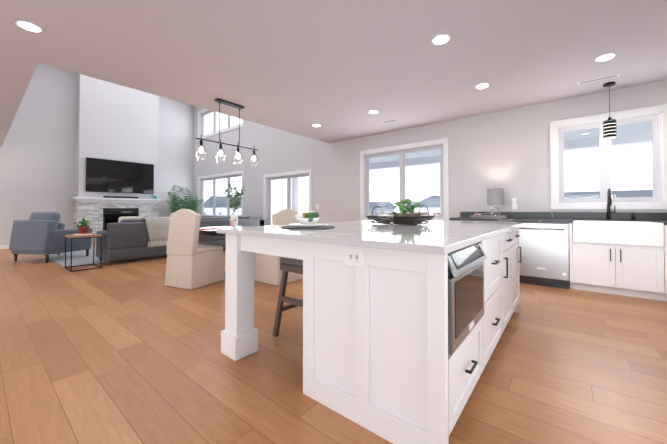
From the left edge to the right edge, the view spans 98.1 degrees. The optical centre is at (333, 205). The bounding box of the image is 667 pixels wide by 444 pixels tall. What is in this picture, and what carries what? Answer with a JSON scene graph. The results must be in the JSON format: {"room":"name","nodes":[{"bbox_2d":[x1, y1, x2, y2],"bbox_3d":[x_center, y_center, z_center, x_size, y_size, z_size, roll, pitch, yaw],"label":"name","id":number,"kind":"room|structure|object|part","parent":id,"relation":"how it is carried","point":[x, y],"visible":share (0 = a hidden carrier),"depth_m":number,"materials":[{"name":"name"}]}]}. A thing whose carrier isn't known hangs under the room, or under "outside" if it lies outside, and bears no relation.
{"room":"kitchen","nodes":[
{"label":"kitchen","id":0,"kind":"room"},
{"bbox_2d":[0,62,193,244],"bbox_3d":[-9.434,-1.651,7.172,0.200,5.600,11.820,-1,-1,39],"label":"wall","id":1,"kind":"structure","parent":0,"point":[38,161],"depth_m":8.52,"materials":[{"name":"grey paint"}]},
{"bbox_2d":[0,245,8,248],"bbox_3d":[-9.288,1.094,7.148,0.014,0.110,11.620,-1,-1,39],"label":"baseboard","id":2,"kind":"structure","parent":1,"relation":"attached to","point":[4,246],"depth_m":7.74,"materials":[{"name":"white wood"}]},
{"bbox_2d":[75,73,158,198],"bbox_3d":[-7.072,-2.331,9.592,0.450,4.178,2.140,-1,-1,39],"label":"wall bump-out","id":3,"kind":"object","parent":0,"point":[117,122],"visible":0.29,"depth_m":9.27,"materials":[{"name":"grey paint"}]},
{"bbox_2d":[86,157,153,193],"bbox_3d":[-6.870,-0.938,9.412,0.066,1.030,1.830,-1,-1,39],"label":"tv","id":4,"kind":"object","parent":3,"relation":"attached to","point":[107,175],"visible":0.98,"depth_m":9.31,"materials":[{"name":"black"}]},
{"bbox_2d":[0,244,666,443],"bbox_3d":[-4.093,1.147,2.959,13.760,0.100,12.020,-1,-1,39],"label":"floor","id":5,"kind":"structure","parent":0,"point":[124,352],"depth_m":1.92,"materials":[{"name":"brown wood"}]},
{"bbox_2d":[65,233,101,271],"bbox_3d":[-4.537,0.826,5.248,0.530,0.600,0.430,-1,-1,39],"label":"side table","id":6,"kind":"object","parent":5,"relation":"on","point":[93,236],"visible":1,"depth_m":5.20,"materials":[{"name":"black metal"}]},
{"bbox_2d":[74,233,91,234],"bbox_3d":[-4.528,0.512,5.231,0.235,0.027,0.165,0,-1,19],"label":"book","id":7,"kind":"object","parent":6,"relation":"on","point":[83,234],"visible":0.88,"depth_m":5.21,"materials":[{"name":"beige paper"}]},
{"bbox_2d":[74,218,91,233],"bbox_3d":[-4.551,0.360,5.243,0.288,0.274,0.256,-1,-1,39],"label":"potted plant","id":8,"kind":"object","parent":7,"relation":"on","point":[84,226],"visible":1,"depth_m":5.21,"materials":[{"name":"green plant"}]},
{"bbox_2d":[70,197,163,243],"bbox_3d":[-6.999,0.469,9.498,0.633,1.420,2.400,-1,-1,39],"label":"fireplace","id":9,"kind":"object","parent":5,"relation":"on","point":[100,213],"visible":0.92,"depth_m":9.11,"materials":[{"name":"stone"}]},
{"bbox_2d":[103,196,137,198],"bbox_3d":[-6.845,-0.276,9.345,0.100,0.064,0.920,-1,-1,39],"label":"soundbar","id":10,"kind":"object","parent":9,"relation":"on","point":[120,197],"visible":0.83,"depth_m":9.27,"materials":[{"name":"black plastic"}]},
{"bbox_2d":[49,247,225,266],"bbox_3d":[-5.077,1.149,7.561,3.050,0.012,3.350,-1,-1,39],"label":"rug","id":11,"kind":"object","parent":5,"relation":"on","point":[80,258],"visible":0.29,"depth_m":6.19,"materials":[{"name":"grey fabric"}]},
{"bbox_2d":[9,212,91,262],"bbox_3d":[-5.983,0.625,6.173,0.967,0.997,0.942,0,-1,11],"label":"armchair","id":12,"kind":"object","parent":11,"relation":"on","point":[40,233],"visible":0.94,"depth_m":5.79,"materials":[{"name":"blue fabric"}]},
{"bbox_2d":[96,215,264,263],"bbox_3d":[-4.404,0.722,7.923,3.350,0.847,3.650,-1,-1,39],"label":"sofa","id":13,"kind":"object","parent":11,"relation":"on","point":[125,239],"visible":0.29,"depth_m":5.87,"materials":[{"name":"grey fabric"}]},
{"bbox_2d":[118,216,139,222],"bbox_3d":[-4.386,0.428,6.236,0.168,0.398,0.400,-1,-1,39],"label":"sofa pillow","id":14,"kind":"object","parent":13,"relation":"on","point":[128,217],"depth_m":6.19,"materials":[{"name":"beige fabric"}]},
{"bbox_2d":[141,217,169,246],"bbox_3d":[-3.820,0.556,6.338,0.533,0.606,0.688,-1,-1,39],"label":"throw blanket","id":15,"kind":"object","parent":13,"relation":"on","point":[158,228],"visible":0.52,"depth_m":6.10,"materials":[{"name":"beige fabric"}]},
{"bbox_2d":[166,185,204,213],"bbox_3d":[-5.413,0.233,10.636,1.451,1.919,1.287,-1,-1,39],"label":"palm plant","id":16,"kind":"object","parent":5,"relation":"on","point":[176,202],"visible":0.6,"depth_m":10.40,"materials":[{"name":"green plant"}]},
{"bbox_2d":[165,209,224,289],"bbox_3d":[-1.983,0.577,4.181,0.538,1.069,0.598,0,-1,24],"label":"dining chair","id":17,"kind":"object","parent":5,"relation":"on","point":[191,263],"visible":1,"depth_m":3.95,"materials":[{"name":"beige fabric"}]},
{"bbox_2d":[199,226,252,235],"bbox_3d":[-1.601,0.738,4.668,1.200,0.760,1.200,-1,-1,39],"label":"dining table","id":18,"kind":"object","parent":5,"relation":"on","point":[209,232],"visible":0.19,"depth_m":4.19,"materials":[{"name":"black"}]},
{"bbox_2d":[199,227,230,229],"bbox_3d":[-1.601,0.356,4.673,1.120,0.003,0.300,1,-1,-39],"label":"table runner","id":19,"kind":"object","parent":18,"relation":"on","point":[210,228],"visible":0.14,"depth_m":4.50,"materials":[{"name":"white fabric"}]},
{"bbox_2d":[222,184,245,227],"bbox_3d":[-1.605,-0.002,4.671,0.278,0.711,0.363,-1,-1,39],"label":"vase","id":20,"kind":"object","parent":19,"relation":"on","point":[233,217],"visible":1,"depth_m":4.62,"materials":[{"name":"white ceramic"}]},
{"bbox_2d":[254,209,302,285],"bbox_3d":[-0.830,0.579,4.369,0.598,1.069,0.538,-1,-1,39],"label":"dining chair","id":21,"kind":"object","parent":5,"relation":"on","point":[267,270],"visible":0.54,"depth_m":4.14,"materials":[{"name":"beige fabric"}]},
{"bbox_2d":[273,257,302,336],"bbox_3d":[-0.188,0.756,2.501,0.416,0.676,0.516,-1,-1,39],"label":"stool","id":22,"kind":"object","parent":5,"relation":"on","point":[287,265],"visible":0.27,"depth_m":2.41,"materials":[{"name":"brown wood"}]},
{"bbox_2d":[220,224,521,443],"bbox_3d":[0.588,0.650,2.608,1.640,0.885,2.504,-1,-1,39],"label":"kitchen island","id":23,"kind":"object","parent":5,"relation":"on","point":[404,326],"depth_m":1.43,"materials":[{"name":"white wood"}]},
{"bbox_2d":[216,220,519,255],"bbox_3d":[0.561,0.191,2.613,1.675,0.033,2.505,-1,-1,39],"label":"island countertop","id":24,"kind":"structure","parent":23,"relation":"on","point":[434,238],"depth_m":1.71,"materials":[{"name":"white stone"}]},
{"bbox_2d":[281,225,334,228],"bbox_3d":[-0.200,0.166,2.286,0.420,0.005,0.420,-1,-1,39],"label":"placemat","id":25,"kind":"object","parent":24,"relation":"on","point":[295,227],"visible":0.75,"depth_m":2.17,"materials":[{"name":"grey fabric"}]},
{"bbox_2d":[288,211,327,226],"bbox_3d":[-0.200,0.101,2.287,0.310,0.124,0.310,-1,-1,39],"label":"plate","id":26,"kind":"object","parent":25,"relation":"on","point":[308,219],"visible":1,"depth_m":2.22,"materials":[{"name":"white ceramic"}]},
{"bbox_2d":[365,205,434,224],"bbox_3d":[0.629,0.084,2.775,0.367,0.175,0.547,1,-1,-43],"label":"basket","id":27,"kind":"object","parent":24,"relation":"on","point":[422,218],"visible":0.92,"depth_m":2.64,"materials":[{"name":"grey"}]},
{"bbox_2d":[376,214,393,222],"bbox_3d":[0.519,0.123,2.865,0.186,0.091,0.184,-1,-1,39],"label":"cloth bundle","id":28,"kind":"object","parent":27,"relation":"in","point":[384,218],"visible":0.42,"depth_m":2.81,"materials":[{"name":"white fabric"}]},
{"bbox_2d":[390,199,422,223],"bbox_3d":[0.685,0.050,2.730,0.324,0.239,0.228,-1,-1,39],"label":"potted plant","id":29,"kind":"object","parent":27,"relation":"in","point":[409,210],"visible":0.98,"depth_m":2.69,"materials":[{"name":"green plant"}]},
{"bbox_2d":[450,220,515,222],"bbox_3d":[2.480,0.679,4.728,0.922,0.880,0.617,-1,-1,39],"label":"base cabinet","id":30,"kind":"object","parent":5,"relation":"on","point":[450,220],"depth_m":4.48,"materials":[{"name":"white"}]},
{"bbox_2d":[450,212,666,224],"bbox_3d":[3.332,0.160,4.038,3.132,0.140,0.632,-1,-1,39],"label":"countertop","id":31,"kind":"structure","parent":30,"relation":"on","point":[555,217],"depth_m":3.85,"materials":[{"name":"black stone"}]},
{"bbox_2d":[470,215,508,217],"bbox_3d":[2.545,0.175,4.736,0.520,0.045,0.220,-1,-1,39],"label":"tray","id":32,"kind":"object","parent":31,"relation":"on","point":[488,216],"visible":0.96,"depth_m":4.64,"materials":[{"name":"grey metal"}]},
{"bbox_2d":[487,186,502,214],"bbox_3d":[2.622,-0.064,4.690,0.230,0.510,0.230,-1,-1,39],"label":"table lamp","id":33,"kind":"object","parent":32,"relation":"on","point":[495,196],"visible":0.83,"depth_m":4.60,"materials":[{"name":"white fabric"}]},
{"bbox_2d":[606,188,614,219],"bbox_3d":[3.754,-0.025,3.912,0.095,0.427,0.215,-1,-1,39],"label":"faucet","id":34,"kind":"object","parent":31,"relation":"on","point":[609,203],"visible":1,"depth_m":3.97,"materials":[{"name":"black metal"}]},
{"bbox_2d":[572,220,663,246],"bbox_3d":[3.591,0.336,3.720,0.796,0.270,0.495,-1,-1,39],"label":"sink","id":35,"kind":"object","parent":31,"relation":"in","point":[639,233],"visible":0.98,"depth_m":3.52,"materials":[{"name":"white ceramic"}]},
{"bbox_2d":[516,222,568,288],"bbox_3d":[3.051,0.674,4.222,0.596,0.878,0.676,-1,-1,39],"label":"dishwasher","id":36,"kind":"object","parent":5,"relation":"on","point":[544,254],"visible":0.79,"depth_m":3.98,"materials":[{"name":"grey metal"}]},
{"bbox_2d":[569,236,666,300],"bbox_3d":[3.670,0.792,3.768,0.925,0.630,0.615,-1,-1,39],"label":"base cabinet","id":37,"kind":"object","parent":5,"relation":"on","point":[632,270],"depth_m":3.53,"materials":[{"name":"white wood"}]},
{"bbox_2d":[0,0,666,146],"bbox_3d":[-4.093,-1.748,2.995,13.360,0.250,11.620,-1,-1,39],"label":"ceiling","id":38,"kind":"structure","parent":0,"point":[337,70],"depth_m":3.08,"materials":[{"name":"grey paint"}]},
{"bbox_2d":[15,20,42,32],"bbox_3d":[-2.741,-1.622,2.608,0.186,0.010,0.171,-1,-1,39],"label":"recessed light","id":39,"kind":"object","parent":38,"relation":"in","point":[26,25],"depth_m":2.61,"materials":[{"name":"white plastic"}]},
{"bbox_2d":[195,98,257,166],"bbox_3d":[-1.618,-1.128,4.512,0.148,0.949,1.060,-1,-1,39],"label":"chandelier","id":40,"kind":"object","parent":38,"relation":"hanging from","point":[231,104],"visible":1,"depth_m":4.45,"materials":[{"name":"black metal"}]},
{"bbox_2d":[368,110,378,113],"bbox_3d":[0.679,-1.594,4.892,0.170,0.010,0.183,-1,-1,39],"label":"recessed light","id":41,"kind":"object","parent":38,"relation":"in","point":[371,111],"depth_m":4.88,"materials":[{"name":"white plastic"}]},
{"bbox_2d":[382,119,398,123],"bbox_3d":[1.058,-1.587,5.430,0.300,0.011,0.120,-1,-1,39],"label":"ceiling vent","id":42,"kind":"object","parent":38,"relation":"in","point":[388,121],"depth_m":5.43,"materials":[{"name":"white metal"}]},
{"bbox_2d":[431,34,450,44],"bbox_3d":[1.042,-1.620,2.809,0.176,0.010,0.182,-1,-1,39],"label":"recessed light","id":43,"kind":"object","parent":38,"relation":"in","point":[440,39],"depth_m":2.81,"materials":[{"name":"white plastic"}]},
{"bbox_2d":[475,83,489,88],"bbox_3d":[1.986,-1.607,3.863,0.167,0.010,0.189,-1,-1,39],"label":"recessed light","id":44,"kind":"object","parent":38,"relation":"in","point":[482,85],"depth_m":3.86,"materials":[{"name":"white plastic"}]},
{"bbox_2d":[577,73,619,84],"bbox_3d":[3.358,-1.609,3.678,0.400,0.011,0.090,-1,-1,39],"label":"ceiling vent","id":45,"kind":"object","parent":38,"relation":"in","point":[578,83],"depth_m":3.66,"materials":[{"name":"white metal"}]},
{"bbox_2d":[594,53,615,61],"bbox_3d":[2.946,-1.616,3.142,0.169,0.010,0.185,-1,-1,39],"label":"recessed light","id":46,"kind":"object","parent":38,"relation":"in","point":[604,57],"depth_m":3.14,"materials":[{"name":"white plastic"}]},
{"bbox_2d":[603,82,616,138],"bbox_3d":[3.635,-1.253,3.811,0.128,0.720,0.128,-1,-1,39],"label":"light","id":47,"kind":"object","parent":38,"relation":"hanging from","point":[609,128],"visible":1,"depth_m":3.78,"materials":[{"name":"black metal"}]},
{"bbox_2d":[194,80,666,280],"bbox_3d":[-0.383,-1.645,7.595,13.760,5.600,0.200,-1,-1,39],"label":"wall","id":48,"kind":"structure","parent":0,"point":[508,151],"depth_m":5.29,"materials":[{"name":"grey paint"}]},
{"bbox_2d":[197,170,243,215],"bbox_3d":[-4.137,-0.333,10.554,3.140,1.650,0.160,-1,-1,39],"label":"window","id":49,"kind":"structure","parent":48,"relation":"in","point":[214,184],"depth_m":10.75,"materials":[{"name":"grey plastic"}]},
{"bbox_2d":[197,109,243,139],"bbox_3d":[-4.137,-3.183,10.590,3.140,1.130,0.160,-1,-1,39],"label":"window","id":50,"kind":"structure","parent":48,"relation":"in","point":[214,120],"depth_m":10.92,"materials":[{"name":"grey plastic"}]},
{"bbox_3d":[-4.147,-3.183,10.578,3.140,1.130,0.130,-1,-1,39],"label":"window trim","id":51,"kind":"part","parent":50,"relation":"part of","materials":[{"name":"white wood"}]},
{"bbox_2d":[263,169,311,225],"bbox_3d":[-1.311,0.103,8.270,2.000,2.120,0.160,-1,-1,39],"label":"window","id":52,"kind":"structure","parent":48,"relation":"in","point":[289,182],"depth_m":8.48,"materials":[{"name":"grey plastic"}]},
{"bbox_3d":[-1.321,0.103,8.258,2.000,2.120,0.130,-1,-1,39],"label":"window trim","id":53,"kind":"part","parent":52,"relation":"part of","materials":[{"name":"white wood"}]},
{"bbox_2d":[360,138,448,220],"bbox_3d":[1.425,-0.459,6.071,1.970,1.610,0.160,-1,-1,39],"label":"window","id":54,"kind":"structure","parent":48,"relation":"in","point":[402,180],"depth_m":6.07,"materials":[{"name":"grey plastic"}]},
{"bbox_3d":[1.416,-0.460,6.059,1.970,1.610,0.130,-1,-1,39],"label":"window trim","id":55,"kind":"part","parent":54,"relation":"part of","materials":[{"name":"white wood"}]},
{"bbox_2d":[316,198,517,208],"bbox_3d":[1.261,-0.021,6.086,4.427,0.193,0.052,-1,-1,39],"label":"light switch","id":56,"kind":"object","parent":48,"relation":"attached to","point":[514,203],"visible":1,"depth_m":4.73,"materials":[{"name":"white plastic"}]},
{"bbox_2d":[550,104,666,208],"bbox_3d":[3.862,-0.624,4.108,1.250,1.350,0.160,-1,-1,39],"label":"window","id":57,"kind":"structure","parent":48,"relation":"in","point":[604,152],"depth_m":4.09,"materials":[{"name":"grey plastic"}]},
{"bbox_3d":[3.852,-0.624,4.096,1.250,1.350,0.130,-1,-1,39],"label":"window trim","id":58,"kind":"part","parent":57,"relation":"part of","materials":[{"name":"white wood"}]},
{"bbox_3d":[-0.268,1.824,23.118,270.000,0.250,24.180,-1,-1,39],"label":"ground","id":59,"kind":"structure","parent":0,"visible":0},
{"bbox_2d":[292,121,651,214],"bbox_3d":[1.961,-0.069,7.663,11.500,3.150,2.880,-1,-1,39],"label":"porch roof","id":60,"kind":"structure","parent":59,"relation":"on","point":[628,132],"depth_m":6.43,"materials":[{"name":"white"}]},
{"label":"outside","id":61,"kind":"structure","parent":0,"visible":0},
{"bbox_3d":[88.160,4.971,140.736,360.000,0.300,270.000,-1,-1,39],"label":"ground","id":62,"kind":"structure","parent":61,"visible":0},
{"bbox_2d":[204,196,241,214],"bbox_3d":[-40.023,0.452,109.259,18.800,7.950,12.800,-1,-1,39],"label":"house","id":63,"kind":"structure","parent":62,"relation":"on","point":[207,211],"depth_m":103.36,"materials":[{"name":"white"}]},
{"bbox_2d":[370,201,395,213],"bbox_3d":[16.223,1.427,115.281,13.800,6.150,10.800,-1,-1,39],"label":"house","id":64,"kind":"structure","parent":62,"relation":"on","point":[384,206],"depth_m":110.33,"materials":[{"name":"grey"}]},
{"bbox_2d":[406,195,439,214],"bbox_3d":[29.360,0.673,79.006,15.800,6.750,11.800,-1,-1,39],"label":"house","id":65,"kind":"structure","parent":62,"relation":"on","point":[431,205],"depth_m":75.05,"materials":[{"name":"white"}]},
{"bbox_2d":[564,190,652,198],"bbox_3d":[50.356,0.481,55.657,15.800,6.550,10.800,-1,-1,39],"label":"house","id":66,"kind":"structure","parent":62,"relation":"on","point":[618,194],"depth_m":53.03,"materials":[{"name":"white"}]}
]}

